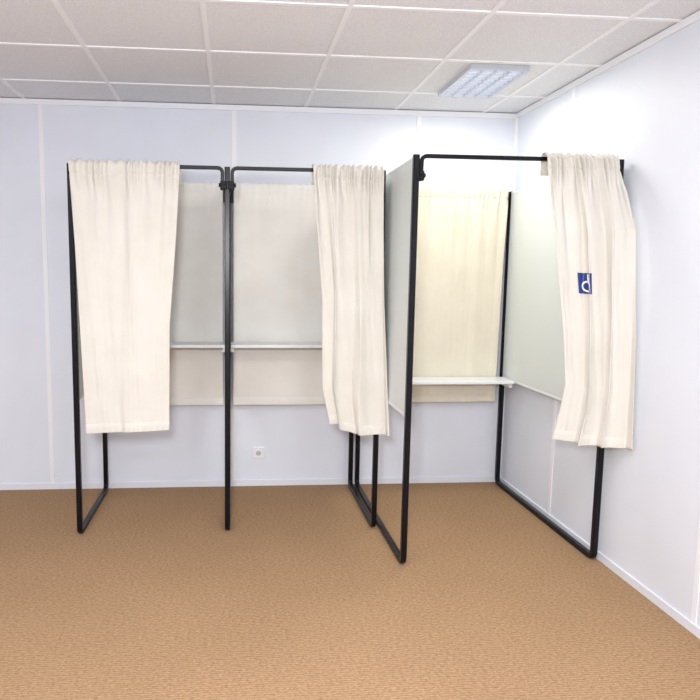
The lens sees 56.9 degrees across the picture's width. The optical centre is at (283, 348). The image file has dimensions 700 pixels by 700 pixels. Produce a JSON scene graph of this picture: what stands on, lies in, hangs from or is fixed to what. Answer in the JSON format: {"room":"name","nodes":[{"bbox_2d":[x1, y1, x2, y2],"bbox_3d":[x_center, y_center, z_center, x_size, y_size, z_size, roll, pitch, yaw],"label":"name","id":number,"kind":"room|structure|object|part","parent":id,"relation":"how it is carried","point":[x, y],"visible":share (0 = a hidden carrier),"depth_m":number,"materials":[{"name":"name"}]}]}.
{"room":"polling station","nodes":[
{"label":"polling station","id":0,"kind":"room"},
{"bbox_2d":[0,104,513,483],"bbox_3d":[-0.839,-0.318,4.323,5.016,2.559,0.100,0,7,-5],"label":"wall","id":1,"kind":"structure","parent":0,"point":[449,439],"depth_m":4.28,"materials":[{"name":"paint"}]},
{"bbox_2d":[38,105,54,482],"bbox_3d":[-1.560,-0.315,4.213,0.028,2.484,0.004,0,7,-5],"label":"trim","id":2,"kind":"structure","parent":1,"relation":"attached to","point":[40,107],"depth_m":4.21,"materials":[{"name":"white plastic"}]},
{"bbox_2d":[232,110,235,479],"bbox_3d":[-0.335,-0.314,4.311,0.028,2.484,0.004,0,7,-5],"label":"trim","id":3,"kind":"structure","parent":1,"relation":"attached to","point":[233,111],"depth_m":4.31,"materials":[{"name":"white"}]},
{"bbox_2d":[0,476,494,489],"bbox_3d":[-0.847,0.939,4.414,4.816,0.040,0.009,0,7,-5],"label":"baseboard","id":4,"kind":"structure","parent":1,"relation":"attached to","point":[94,485],"depth_m":4.45,"materials":[{"name":"white plastic"}]},
{"bbox_2d":[0,98,515,118],"bbox_3d":[-0.822,-1.564,4.123,4.816,0.033,0.012,0,7,-5],"label":"crown molding","id":5,"kind":"structure","parent":1,"relation":"attached to","point":[2,100],"depth_m":4.17,"materials":[{"name":"white"}]},
{"bbox_2d":[253,447,263,458],"bbox_3d":[-0.175,0.727,4.439,0.082,0.082,0.016,0,7,-5],"label":"wall socket","id":6,"kind":"object","parent":1,"relation":"attached to","point":[258,452],"visible":1,"depth_m":4.43,"materials":[{"name":"white plastic"}]},
{"bbox_2d":[409,116,420,471],"bbox_3d":[0.892,-0.314,4.409,0.028,2.484,0.004,0,7,-5],"label":"trim","id":7,"kind":"structure","parent":1,"relation":"attached to","point":[418,133],"depth_m":4.28,"materials":[{"name":"white"}]},
{"bbox_2d":[500,118,518,476],"bbox_3d":[1.555,-0.312,4.453,0.022,2.484,0.022,0,7,-5],"label":"trim","id":8,"kind":"structure","parent":1,"relation":"attached to","point":[515,130],"depth_m":4.34,"materials":[{"name":"white"}]},
{"bbox_2d":[0,482,699,699],"bbox_3d":[-0.614,1.349,1.495,5.016,0.100,6.120,0,7,-5],"label":"floor","id":9,"kind":"structure","parent":0,"point":[301,598],"depth_m":2.86,"materials":[{"name":"carpet"}]},
{"bbox_2d":[67,158,229,532],"bbox_3d":[-0.750,-0.014,3.863,0.853,2.061,0.832,0,7,-5],"label":"voting booth","id":10,"kind":"object","parent":9,"relation":"on","point":[146,243],"visible":1,"depth_m":3.46,"materials":[{"name":"beige fabric"}]},
{"bbox_3d":[-1.159,-0.381,3.806,0.008,1.247,0.723,0,7,-5],"label":"frame panel","id":11,"kind":"part","parent":10,"relation":"part of","materials":[{"name":"laminate"}]},
{"bbox_3d":[-1.163,-0.003,3.850,0.029,2.034,0.777,0,7,-5],"label":"frame","id":12,"kind":"part","parent":10,"relation":"part of","materials":[{"name":"black paint"}]},
{"bbox_2d":[68,158,180,423],"bbox_3d":[-0.842,-0.268,3.449,0.573,1.465,0.082,0,7,-5],"label":"curtain","id":13,"kind":"object","parent":10,"relation":"hanging from","point":[122,215],"depth_m":3.42,"materials":[{"name":"beige fabric"}]},
{"bbox_2d":[169,181,222,397],"bbox_3d":[-0.778,-0.350,4.217,0.754,1.469,0.049,0,7,-5],"label":"curtain","id":14,"kind":"object","parent":10,"relation":"hanging from","point":[196,315],"depth_m":4.21,"materials":[{"name":"grey fabric"}]},
{"bbox_2d":[170,342,224,347],"bbox_3d":[-0.770,-0.022,4.113,0.790,0.020,0.185,0,7,-5],"label":"shelf","id":15,"kind":"object","parent":10,"relation":"attached to","point":[172,344],"depth_m":4.05,"materials":[{"name":"white laminate"}]},
{"bbox_3d":[-0.341,-0.003,3.916,0.029,2.034,0.777,0,7,-5],"label":"frame","id":16,"kind":"part","parent":10,"relation":"part of","materials":[{"name":"black paint"}]},
{"bbox_2d":[228,163,388,526],"bbox_3d":[0.111,-0.011,3.906,0.896,2.061,0.882,0,7,-5],"label":"voting booth","id":17,"kind":"object","parent":9,"relation":"on","point":[309,311],"visible":1,"depth_m":4.15,"materials":[{"name":"beige fabric"}]},
{"bbox_2d":[231,342,321,347],"bbox_3d":[0.063,-0.021,4.180,0.813,0.020,0.185,0,7,-5],"label":"shelf","id":18,"kind":"object","parent":17,"relation":"attached to","point":[233,344],"depth_m":4.10,"materials":[{"name":"white laminate"}]},
{"bbox_2d":[233,182,323,397],"bbox_3d":[0.054,-0.350,4.284,0.778,1.469,0.049,0,7,-5],"label":"curtain","id":19,"kind":"object","parent":17,"relation":"hanging from","point":[278,294],"depth_m":4.25,"materials":[{"name":"grey fabric"}]},
{"bbox_2d":[312,163,388,434],"bbox_3d":[0.370,-0.256,3.522,0.441,1.482,0.132,0,7,-5],"label":"curtain","id":20,"kind":"object","parent":17,"relation":"hanging from","point":[350,201],"depth_m":3.51,"materials":[{"name":"beige fabric"}]},
{"bbox_3d":[0.503,-0.003,3.983,0.029,2.034,0.777,0,7,-5],"label":"frame","id":21,"kind":"part","parent":17,"relation":"part of","materials":[{"name":"black paint"}]},
{"bbox_2d":[355,152,635,562],"bbox_3d":[1.081,0.025,3.677,1.039,2.061,1.498,0,7,-5],"label":"voting booth","id":22,"kind":"object","parent":9,"relation":"on","point":[568,336],"visible":0.98,"depth_m":3.57,"materials":[{"name":"beige fabric"}]},
{"bbox_3d":[0.569,0.025,3.750,0.029,2.034,1.256,0,7,-5],"label":"frame","id":23,"kind":"part","parent":22,"relation":"part of","materials":[{"name":"black paint"}]},
{"bbox_3d":[0.573,-0.353,3.706,0.008,1.247,1.202,0,7,-5],"label":"frame panel","id":24,"kind":"part","parent":22,"relation":"part of","materials":[{"name":"plastic"}]},
{"bbox_2d":[412,186,508,394],"bbox_3d":[1.030,-0.358,4.351,0.946,1.457,0.068,0,7,-5],"label":"curtain","id":25,"kind":"object","parent":22,"relation":"hanging from","point":[461,232],"depth_m":4.34,"materials":[{"name":"beige fabric"}]},
{"bbox_2d":[412,377,513,384],"bbox_3d":[1.033,0.217,4.285,0.976,0.020,0.185,0,7,-5],"label":"shelf","id":26,"kind":"object","parent":22,"relation":"attached to","point":[416,380],"depth_m":4.24,"materials":[{"name":"white laminate"}]},
{"bbox_3d":[1.579,-0.352,3.787,0.008,1.247,1.202,0,7,-5],"label":"frame panel","id":27,"kind":"part","parent":22,"relation":"part of","materials":[{"name":"plastic"}]},
{"bbox_3d":[1.576,0.025,3.830,0.029,2.034,1.256,0,7,-5],"label":"frame","id":28,"kind":"part","parent":22,"relation":"part of","materials":[{"name":"black paint"}]},
{"bbox_2d":[540,152,635,449],"bbox_3d":[1.446,-0.227,3.059,0.397,1.412,0.268,0,7,-5],"label":"curtain","id":29,"kind":"object","parent":22,"relation":"hanging from","point":[595,230],"depth_m":3.06,"materials":[{"name":"beige fabric"}]},
{"bbox_2d":[0,0,699,113],"bbox_3d":[-0.588,-1.294,1.190,5.016,0.096,6.120,0,7,-5],"label":"ceiling","id":30,"kind":"structure","parent":0,"point":[116,23],"depth_m":3.08,"materials":[{"name":"tile"}]},
{"bbox_2d":[0,0,682,112],"bbox_3d":[-0.589,-1.244,1.196,4.816,0.006,5.920,0,7,-5],"label":"grid","id":31,"kind":"object","parent":30,"relation":"attached to","point":[350,6],"visible":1,"depth_m":3.13,"materials":[{"name":"white metal"}]},
{"bbox_2d":[438,64,529,98],"bbox_3d":[1.107,-1.494,3.599,0.318,0.026,0.538,0,7,-5],"label":"ceiling light","id":32,"kind":"object","parent":30,"relation":"in","point":[484,81],"depth_m":3.56,"materials":[{"name":"white metal"}]},
{"bbox_2d":[501,20,699,627],"bbox_3d":[1.849,0.030,1.538,0.100,2.559,5.920,0,7,-5],"label":"wall","id":33,"kind":"structure","parent":0,"point":[644,110],"depth_m":2.95,"materials":[{"name":"paint"}]},
{"bbox_2d":[547,87,575,513],"bbox_3d":[1.621,-0.230,3.742,0.004,2.484,0.028,0,7,-5],"label":"trim","id":34,"kind":"structure","parent":33,"relation":"attached to","point":[573,89],"depth_m":3.81,"materials":[{"name":"white"}]},
{"bbox_2d":[500,477,699,638],"bbox_3d":[1.783,1.281,1.674,0.009,0.040,5.910,0,7,-5],"label":"baseboard","id":35,"kind":"structure","parent":33,"relation":"attached to","point":[694,629],"depth_m":3.10,"materials":[{"name":"white"}]},
{"bbox_2d":[516,10,699,117],"bbox_3d":[1.806,-1.222,1.383,0.012,0.033,5.908,0,7,-5],"label":"crown molding","id":36,"kind":"structure","parent":33,"relation":"attached to","point":[695,17],"depth_m":3.16,"materials":[{"name":"white"}]},
{"bbox_2d":[690,517,699,624],"bbox_3d":[1.718,-0.088,2.524,0.004,2.484,0.028,0,7,-5],"label":"trim","id":37,"kind":"structure","parent":33,"relation":"attached to","point":[696,585],"depth_m":2.65,"materials":[{"name":"white"}]}
]}

